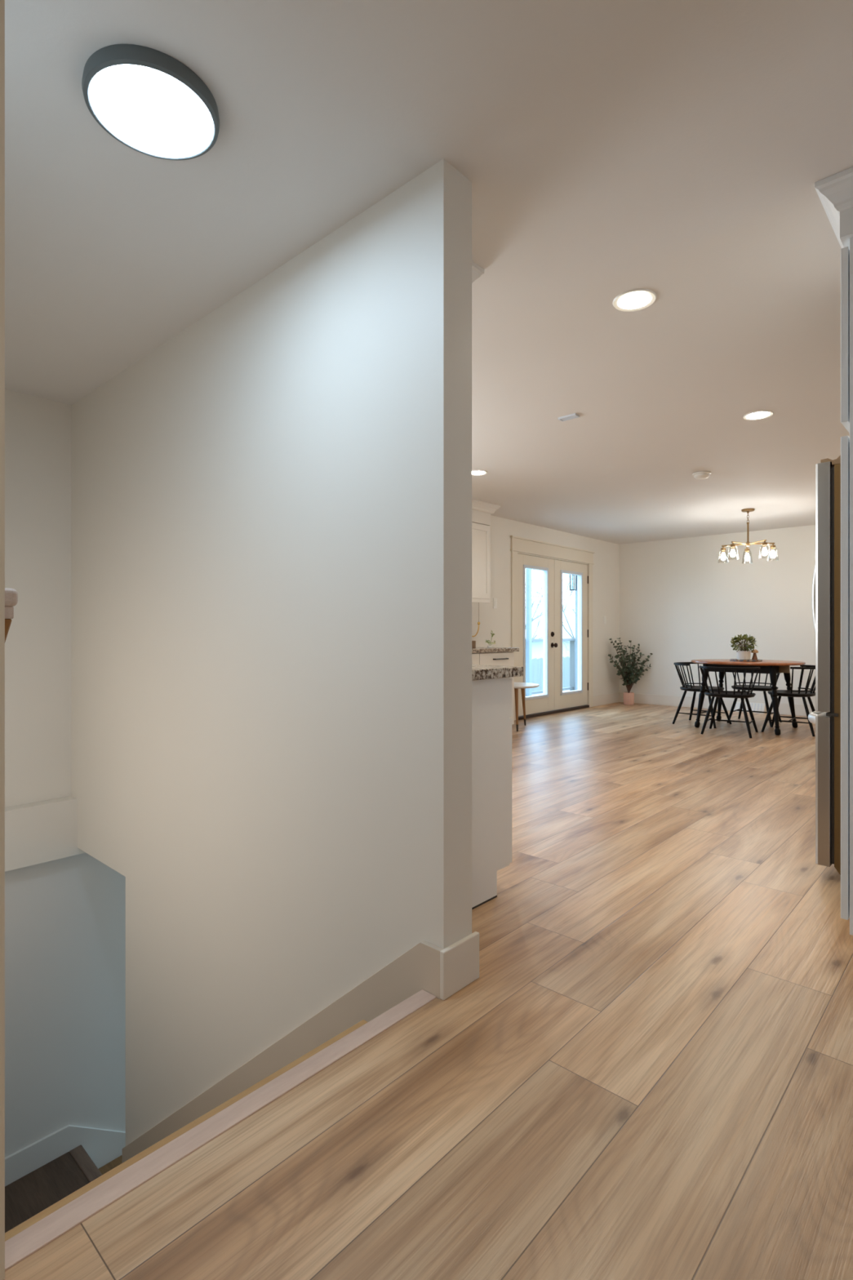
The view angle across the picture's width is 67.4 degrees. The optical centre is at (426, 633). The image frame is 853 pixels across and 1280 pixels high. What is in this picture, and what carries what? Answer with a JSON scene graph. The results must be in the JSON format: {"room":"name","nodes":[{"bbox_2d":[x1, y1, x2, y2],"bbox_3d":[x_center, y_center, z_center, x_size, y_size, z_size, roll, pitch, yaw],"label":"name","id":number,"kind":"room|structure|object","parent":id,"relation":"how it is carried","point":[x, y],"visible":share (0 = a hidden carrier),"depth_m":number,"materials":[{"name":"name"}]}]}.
{"room":"hallway","nodes":[
{"label":"hallway","id":0,"kind":"room"},
{"bbox_2d":[0,0,4,1279],"bbox_3d":[-0.727,-0.164,1.013,0.008,2.440,0.101,0,0,42],"label":"door frame","id":1,"kind":"structure","parent":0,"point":[2,2],"depth_m":1.04,"materials":[{"name":"paint"}]},
{"bbox_2d":[4,389,125,1184],"bbox_3d":[-1.835,1.786,4.308,0.120,6.340,3.513,0,0,42],"label":"wall","id":2,"kind":"structure","parent":0,"point":[65,917],"depth_m":3.78,"materials":[{"name":"paint"}]},
{"bbox_2d":[4,1124,69,1186],"bbox_3d":[-2.522,3.038,3.455,0.016,0.150,1.088,0,0,42],"label":"skirt board","id":3,"kind":"object","parent":2,"relation":"attached to","point":[42,1152],"visible":1,"depth_m":3.72,"materials":[{"name":"paint"}]},
{"bbox_2d":[4,795,85,871],"bbox_3d":[-2.447,1.148,3.473,0.102,0.332,1.216,0,0,42],"label":"ledge","id":4,"kind":"object","parent":2,"relation":"attached to","point":[37,833],"depth_m":3.66,"materials":[{"name":"paint"}]},
{"bbox_2d":[68,1124,125,1168],"bbox_3d":[-1.749,3.663,4.302,0.016,1.400,1.205,0,0,42],"label":"skirt board","id":5,"kind":"object","parent":2,"relation":"attached to","point":[103,1146],"visible":0.21,"depth_m":3.98,"materials":[{"name":"paint"}]},
{"bbox_2d":[71,158,471,1146],"bbox_3d":[-1.006,1.486,2.918,2.980,5.740,0.133,0,0,42],"label":"wall","id":6,"kind":"structure","parent":0,"point":[271,504],"depth_m":2.42,"materials":[{"name":"paint"}]},
{"bbox_2d":[121,940,444,1163],"bbox_3d":[-0.768,2.017,2.598,2.202,2.199,0.018,0,0,42],"label":"skirt board","id":7,"kind":"object","parent":6,"relation":"attached to","point":[418,969],"visible":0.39,"depth_m":2.21,"materials":[{"name":"paint"}]},
{"bbox_2d":[440,931,479,999],"bbox_3d":[0.101,0.987,1.908,0.016,0.139,0.169,0,0,42],"label":"baseboard","id":8,"kind":"structure","parent":6,"relation":"attached to","point":[460,961],"depth_m":1.89,"materials":[{"name":"paint"}]},
{"bbox_2d":[471,261,484,283],"bbox_3d":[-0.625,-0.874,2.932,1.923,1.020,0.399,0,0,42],"label":"crown molding","id":9,"kind":"structure","parent":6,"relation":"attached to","point":[477,271],"depth_m":2.41,"materials":[{"name":"paint"}]},
{"bbox_2d":[4,702,852,1279],"bbox_3d":[1.543,1.056,3.899,5.980,0.001,10.840,0,0,42],"label":"floor","id":10,"kind":"structure","parent":0,"point":[645,1072],"depth_m":1.49,"materials":[{"name":"brown wood"}]},
{"bbox_2d":[4,989,436,1271],"bbox_3d":[-0.357,1.062,1.476,0.057,0.020,1.084,0,0,42],"label":"strip","id":11,"kind":"object","parent":10,"relation":"on","point":[38,1235],"visible":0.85,"depth_m":1.33,"materials":[{"name":"white wood"}]},
{"bbox_2d":[471,677,511,909],"bbox_3d":[-0.565,0.617,3.047,1.900,0.879,0.649,0,0,42],"label":"base cabinet","id":12,"kind":"object","parent":10,"relation":"on","point":[491,699],"visible":0.11,"depth_m":2.53,"materials":[{"name":"paint"}]},
{"bbox_2d":[471,664,523,680],"bbox_3d":[-0.541,0.157,3.054,1.923,0.040,0.695,0,0,42],"label":"countertop","id":13,"kind":"structure","parent":12,"relation":"on","point":[478,672],"depth_m":2.55,"materials":[{"name":"stone"}]},
{"bbox_2d":[471,651,514,724],"bbox_3d":[-0.108,0.622,6.030,0.667,0.869,2.400,0,0,42],"label":"base cabinet","id":14,"kind":"object","parent":10,"relation":"on","point":[500,659],"visible":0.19,"depth_m":6.51,"materials":[{"name":"paint"}]},
{"bbox_2d":[471,647,519,653],"bbox_3d":[-0.086,0.167,6.064,0.654,0.040,2.440,0,0,42],"label":"countertop","id":15,"kind":"structure","parent":14,"relation":"on","point":[477,650],"depth_m":6.45,"materials":[{"name":"beige stone"}]},
{"bbox_2d":[471,640,475,648],"bbox_3d":[0.440,0.109,6.562,0.100,0.076,0.085,0,0,42],"label":"wooden box","id":16,"kind":"object","parent":15,"relation":"on","point":[473,642],"visible":0.29,"depth_m":6.54,"materials":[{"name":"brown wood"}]},
{"bbox_2d":[485,630,495,648],"bbox_3d":[0.667,0.055,6.658,0.173,0.184,0.069,0,0,-38],"label":"plant","id":17,"kind":"object","parent":15,"relation":"on","point":[490,646],"visible":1,"depth_m":6.64,"materials":[{"name":"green plant"}]},
{"bbox_2d":[514,682,539,731],"bbox_3d":[0.969,0.811,7.193,0.594,0.492,0.594,0,0,42],"label":"stool","id":18,"kind":"object","parent":10,"relation":"on","point":[522,686],"visible":0.57,"depth_m":7.00,"materials":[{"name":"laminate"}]},
{"bbox_2d":[608,637,652,705],"bbox_3d":[3.023,0.557,9.533,0.664,0.997,0.187,0,0,-2],"label":"eucalyptus plant","id":19,"kind":"object","parent":10,"relation":"on","point":[629,678],"visible":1,"depth_m":9.52,"materials":[{"name":"green plant"}]},
{"bbox_2d":[672,662,731,728],"bbox_3d":[3.202,0.702,7.505,0.590,0.716,0.559,0,0,-45],"label":"dining chair","id":20,"kind":"object","parent":10,"relation":"on","point":[686,687],"visible":0.84,"depth_m":7.48,"materials":[{"name":"black paint"}]},
{"bbox_2d":[698,665,760,737],"bbox_3d":[3.204,0.702,6.773,0.590,0.716,0.559,0,0,34],"label":"dining chair","id":21,"kind":"object","parent":10,"relation":"on","point":[713,693],"visible":1,"depth_m":6.67,"materials":[{"name":"black paint"}]},
{"bbox_2d":[691,658,805,735],"bbox_3d":[3.595,0.683,7.199,1.160,0.752,1.040,0,0,42],"label":"dining table","id":22,"kind":"object","parent":10,"relation":"on","point":[767,666],"visible":0.87,"depth_m":7.00,"materials":[{"name":"brown wood"}]},
{"bbox_2d":[729,658,762,661],"bbox_3d":[3.595,0.297,7.199,0.330,0.019,0.330,0,0,42],"label":"round tray","id":23,"kind":"object","parent":22,"relation":"on","point":[731,660],"visible":0.88,"depth_m":7.07,"materials":[{"name":"wood"}]},
{"bbox_2d":[730,633,756,659],"bbox_3d":[3.568,0.145,7.200,0.289,0.292,0.297,0,0,42],"label":"boxwood plant","id":24,"kind":"object","parent":23,"relation":"on","point":[745,654],"visible":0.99,"depth_m":7.15,"materials":[{"name":"green plant"}]},
{"bbox_2d":[751,648,758,659],"bbox_3d":[3.686,0.233,7.186,0.080,0.116,0.080,0,0,42],"label":"wooden ornament","id":25,"kind":"object","parent":23,"relation":"on","point":[754,655],"visible":0.91,"depth_m":7.17,"materials":[{"name":"brown wood"}]},
{"bbox_2d":[727,672,782,726],"bbox_3d":[3.917,0.702,7.628,0.590,0.716,0.559,0,0,40],"label":"dining chair","id":26,"kind":"object","parent":10,"relation":"on","point":[765,688],"visible":0.41,"depth_m":7.58,"materials":[{"name":"black paint"}]},
{"bbox_2d":[761,664,815,736],"bbox_3d":[3.963,0.702,6.885,0.559,0.716,0.590,0,0,39],"label":"dining chair","id":27,"kind":"object","parent":10,"relation":"on","point":[791,693],"visible":0.77,"depth_m":6.76,"materials":[{"name":"black paint"}]},
{"bbox_2d":[808,454,840,875],"bbox_3d":[2.271,0.148,2.832,0.965,1.815,0.905,0,0,42],"label":"refrigerator","id":28,"kind":"object","parent":10,"relation":"on","point":[826,584],"visible":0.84,"depth_m":2.73,"materials":[{"name":"silver metal"}]},
{"bbox_2d":[814,166,852,935],"bbox_3d":[1.693,-0.164,1.977,0.722,2.440,0.698,0,0,42],"label":"pantry cabinet","id":29,"kind":"object","parent":10,"relation":"on","point":[835,192],"visible":1,"depth_m":1.98,"materials":[{"name":"paint"}]},
{"bbox_2d":[4,0,852,544],"bbox_3d":[1.499,-1.444,3.940,6.300,0.120,11.080,0,0,42],"label":"ceiling","id":30,"kind":"structure","parent":0,"point":[677,150],"depth_m":2.08,"materials":[{"name":"paint"}]},
{"bbox_2d":[81,44,219,159],"bbox_3d":[-0.709,-1.364,1.662,0.328,0.040,0.328,0,0,42],"label":"flush ceiling light","id":31,"kind":"object","parent":30,"relation":"in","point":[144,98],"visible":1,"depth_m":1.62,"materials":[{"name":"grey plastic"}]},
{"bbox_2d":[471,470,487,475],"bbox_3d":[0.437,-1.381,5.493,0.174,0.006,0.174,0,0,42],"label":"recessed light","id":32,"kind":"object","parent":30,"relation":"in","point":[476,473],"visible":0.77,"depth_m":5.50,"materials":[{"name":"white plastic"}]},
{"bbox_2d":[558,413,579,421],"bbox_3d":[0.906,-1.378,4.077,0.124,0.012,0.056,0,0,42],"label":"ceiling vent","id":33,"kind":"object","parent":30,"relation":"in","point":[574,415],"visible":1,"depth_m":4.07,"materials":[{"name":"white metal"}]},
{"bbox_2d":[612,288,656,311],"bbox_3d":[0.862,-1.381,2.654,0.174,0.006,0.174,0,0,42],"label":"recessed light","id":34,"kind":"object","parent":30,"relation":"in","point":[634,300],"visible":1,"depth_m":2.65,"materials":[{"name":"white plastic"}]},
{"bbox_2d":[692,471,711,479],"bbox_3d":[2.372,-1.361,5.515,0.148,0.047,0.148,0,0,42],"label":"smoke detector","id":35,"kind":"object","parent":30,"relation":"attached to","point":[703,474],"visible":1,"depth_m":5.47,"materials":[{"name":"white plastic"}]},
{"bbox_2d":[718,508,777,560],"bbox_3d":[3.561,-1.097,7.139,0.587,0.573,0.610,0,0,42],"label":"chandelier","id":36,"kind":"object","parent":30,"relation":"hanging from","point":[748,544],"visible":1,"depth_m":7.09,"materials":[{"name":"gold metal"}]},
{"bbox_2d":[720,546,725,552],"bbox_3d":[3.386,-0.962,7.301,0.056,0.075,0.056,0,0,42],"label":"socket","id":37,"kind":"object","parent":36,"relation":"attached to","point":[723,549],"depth_m":7.29,"materials":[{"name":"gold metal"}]},
{"bbox_2d":[729,542,735,549],"bbox_3d":[3.349,-0.962,6.995,0.056,0.075,0.056,0,0,42],"label":"socket","id":38,"kind":"object","parent":36,"relation":"attached to","point":[732,545],"depth_m":6.98,"materials":[{"name":"gold metal"}]},
{"bbox_2d":[744,546,750,553],"bbox_3d":[3.689,-0.962,7.359,0.056,0.075,0.056,0,0,42],"label":"socket","id":39,"kind":"object","parent":36,"relation":"attached to","point":[747,550],"depth_m":7.35,"materials":[{"name":"gold metal"}]},
{"bbox_2d":[761,541,767,547],"bbox_3d":[3.628,-0.962,6.865,0.056,0.075,0.056,0,0,42],"label":"socket","id":40,"kind":"object","parent":36,"relation":"attached to","point":[764,544],"depth_m":6.85,"materials":[{"name":"gold metal"}]},
{"bbox_2d":[769,543,775,550],"bbox_3d":[3.838,-0.962,7.090,0.056,0.075,0.056,0,0,42],"label":"socket","id":41,"kind":"object","parent":36,"relation":"attached to","point":[772,547],"depth_m":7.08,"materials":[{"name":"gold metal"}]},
{"bbox_2d":[742,410,773,420],"bbox_3d":[2.098,-1.381,4.049,0.174,0.006,0.174,0,0,42],"label":"recessed light","id":42,"kind":"object","parent":30,"relation":"in","point":[758,415],"visible":1,"depth_m":4.04,"materials":[{"name":"white plastic"}]},
{"bbox_2d":[471,515,619,696],"bbox_3d":[0.350,-0.064,7.131,0.140,2.640,7.917,0,0,42],"label":"wall","id":43,"kind":"structure","parent":0,"point":[606,567],"depth_m":8.98,"materials":[{"name":"paint"}]},
{"bbox_2d":[471,498,500,603],"bbox_3d":[-0.108,-0.858,6.223,0.405,1.052,2.245,0,0,42],"label":"upper cabinet","id":44,"kind":"object","parent":43,"relation":"attached to","point":[482,511],"visible":0.18,"depth_m":6.79,"materials":[{"name":"paint"}]},
{"bbox_2d":[471,602,479,636],"bbox_3d":[0.518,-0.161,6.796,0.031,0.391,0.154,0,0,42],"label":"brass hook","id":45,"kind":"object","parent":44,"relation":"hanging from","point":[478,622],"visible":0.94,"depth_m":6.83,"materials":[{"name":"brown metal"}]},
{"bbox_2d":[493,598,497,608],"bbox_3d":[0.809,-0.356,7.522,0.010,0.120,0.074,0,0,42],"label":"light switch","id":46,"kind":"object","parent":43,"relation":"attached to","point":[495,600],"visible":1,"depth_m":7.52,"materials":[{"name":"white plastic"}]},
{"bbox_2d":[510,535,595,720],"bbox_3d":[1.725,-0.065,8.504,0.038,2.242,2.076,0,0,42],"label":"door frame","id":47,"kind":"structure","parent":43,"relation":"attached to","point":[521,544],"depth_m":8.35,"materials":[{"name":"paint"}]},
{"bbox_2d":[517,552,589,719],"bbox_3d":[1.687,0.029,8.538,0.197,2.055,1.821,0,0,42],"label":"door","id":48,"kind":"structure","parent":43,"relation":"in","point":[553,700],"depth_m":8.51,"materials":[{"name":"white wood"}]},
{"bbox_2d":[592,692,620,706],"bbox_3d":[2.698,0.982,9.587,0.016,0.148,0.883,0,0,42],"label":"baseboard","id":49,"kind":"structure","parent":43,"relation":"attached to","point":[612,698],"depth_m":9.56,"materials":[{"name":"paint"}]},
{"bbox_2d":[619,524,815,705],"bbox_3d":[4.788,-0.064,8.357,5.000,2.640,0.120,0,0,42],"label":"wall","id":50,"kind":"structure","parent":0,"point":[679,601],"depth_m":8.96,"materials":[{"name":"paint"}]},
{"bbox_2d":[620,692,815,715],"bbox_3d":[4.748,0.982,8.302,4.744,0.148,0.016,0,0,42],"label":"baseboard","id":51,"kind":"structure","parent":50,"relation":"attached to","point":[670,700],"depth_m":9.18,"materials":[{"name":"paint"}]},
{"bbox_2d":[733,701,765,713],"bbox_3d":[4.343,0.991,8.613,0.380,0.130,0.070,0,0,42],"label":"air vent","id":52,"kind":"object","parent":50,"relation":"attached to","point":[761,707],"visible":0.5,"depth_m":8.56,"materials":[{"name":"white plastic"}]},
{"bbox_2d":[735,702,762,711],"bbox_3d":[4.332,0.983,8.611,0.326,0.101,0.051,0,0,42],"label":"grille","id":53,"kind":"object","parent":52,"relation":"attached to","point":[754,706],"depth_m":8.57,"materials":[{"name":"white metal"}]},
{"bbox_3d":[-1.837,1.486,2.007,2.980,5.740,0.127,0,0,42],"label":"staircase","id":54,"kind":"structure","parent":0,"visible":0},
{"bbox_2d":[4,588,17,641],"bbox_3d":[-1.597,0.893,1.927,2.110,1.963,0.078,0,0,42],"label":"handrail","id":55,"kind":"object","parent":54,"relation":"attached to","point":[11,594],"visible":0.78,"depth_m":1.24,"materials":[{"name":"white wood"}]},
{"bbox_2d":[4,1144,121,1232],"bbox_3d":[-1.074,2.521,2.845,2.943,2.890,2.137,0,0,42],"label":"staircase","id":56,"kind":"structure","parent":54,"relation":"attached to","point":[26,1197],"depth_m":3.62,"materials":[{"name":"paint"}]},
{"bbox_2d":[4,1019,367,1241],"bbox_3d":[-0.458,1.065,1.424,0.022,0.022,0.871,0,0,42],"label":"board","id":57,"kind":"object","parent":56,"relation":"attached to","point":[115,1171],"visible":0.51,"depth_m":1.33,"materials":[{"name":"brown wood"}]},
{"label":"outside","id":58,"kind":"structure","parent":0,"visible":0},
{"bbox_3d":[-12.059,3.081,34.710,55.380,0.150,85.000,0,0,42],"label":"lawn","id":59,"kind":"structure","parent":58,"visible":0},
{"bbox_2d":[531,656,569,694],"bbox_3d":[4.098,2.026,26.792,0.080,1.960,35.095,0,0,42],"label":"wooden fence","id":60,"kind":"object","parent":59,"relation":"on","point":[536,664],"visible":0.03,"depth_m":27.65,"materials":[{"name":"white wood"}]},
{"bbox_2d":[531,603,575,659],"bbox_3d":[2.310,0.381,41.089,9.400,5.250,37.000,0,0,42],"label":"neighbor house","id":61,"kind":"structure","parent":59,"relation":"on","point":[536,646],"depth_m":42.79,"materials":[{"name":"grey"}]},
{"bbox_2d":[531,570,575,649],"bbox_3d":[3.299,-0.527,28.207,8.664,7.080,4.686,0,0,-3],"label":"bare tree","id":62,"kind":"object","parent":59,"relation":"on","point":[536,595],"visible":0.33,"depth_m":28.62,"materials":[{"name":"grey plant"}]},
{"bbox_2d":[531,573,575,638],"bbox_3d":[7.360,-0.849,33.550,4.789,7.715,5.651,0,0,-28],"label":"bare tree","id":63,"kind":"object","parent":59,"relation":"on","point":[573,637],"visible":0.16,"depth_m":34.02,"materials":[{"name":"grey plant"}]},
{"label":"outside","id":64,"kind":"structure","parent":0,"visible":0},
{"bbox_3d":[1.955,1.186,10.538,2.075,0.060,8.200,0,0,42],"label":"floor","id":65,"kind":"structure","parent":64,"visible":0},
{"bbox_2d":[525,568,577,696],"bbox_3d":[1.709,-0.519,11.304,0.180,3.350,7.000,0,0,42],"label":"frame","id":66,"kind":"object","parent":65,"relation":"on","point":[528,571],"visible":0.14,"depth_m":11.42,"materials":[{"name":"grey paint"}]},
{"bbox_2d":[569,574,577,591],"bbox_3d":[2.930,-1.014,12.552,0.112,0.340,0.321,0,0,42],"label":"wall lantern","id":67,"kind":"object","parent":66,"relation":"attached to","point":[572,575],"visible":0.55,"depth_m":12.47,"materials":[{"name":"black metal"}]},
{"bbox_2d":[531,638,575,693],"bbox_3d":[1.286,0.626,11.047,0.120,1.060,8.050,0,0,42],"label":"deck railing","id":68,"kind":"object","parent":65,"relation":"on","point":[572,641],"visible":0.09,"depth_m":12.83,"materials":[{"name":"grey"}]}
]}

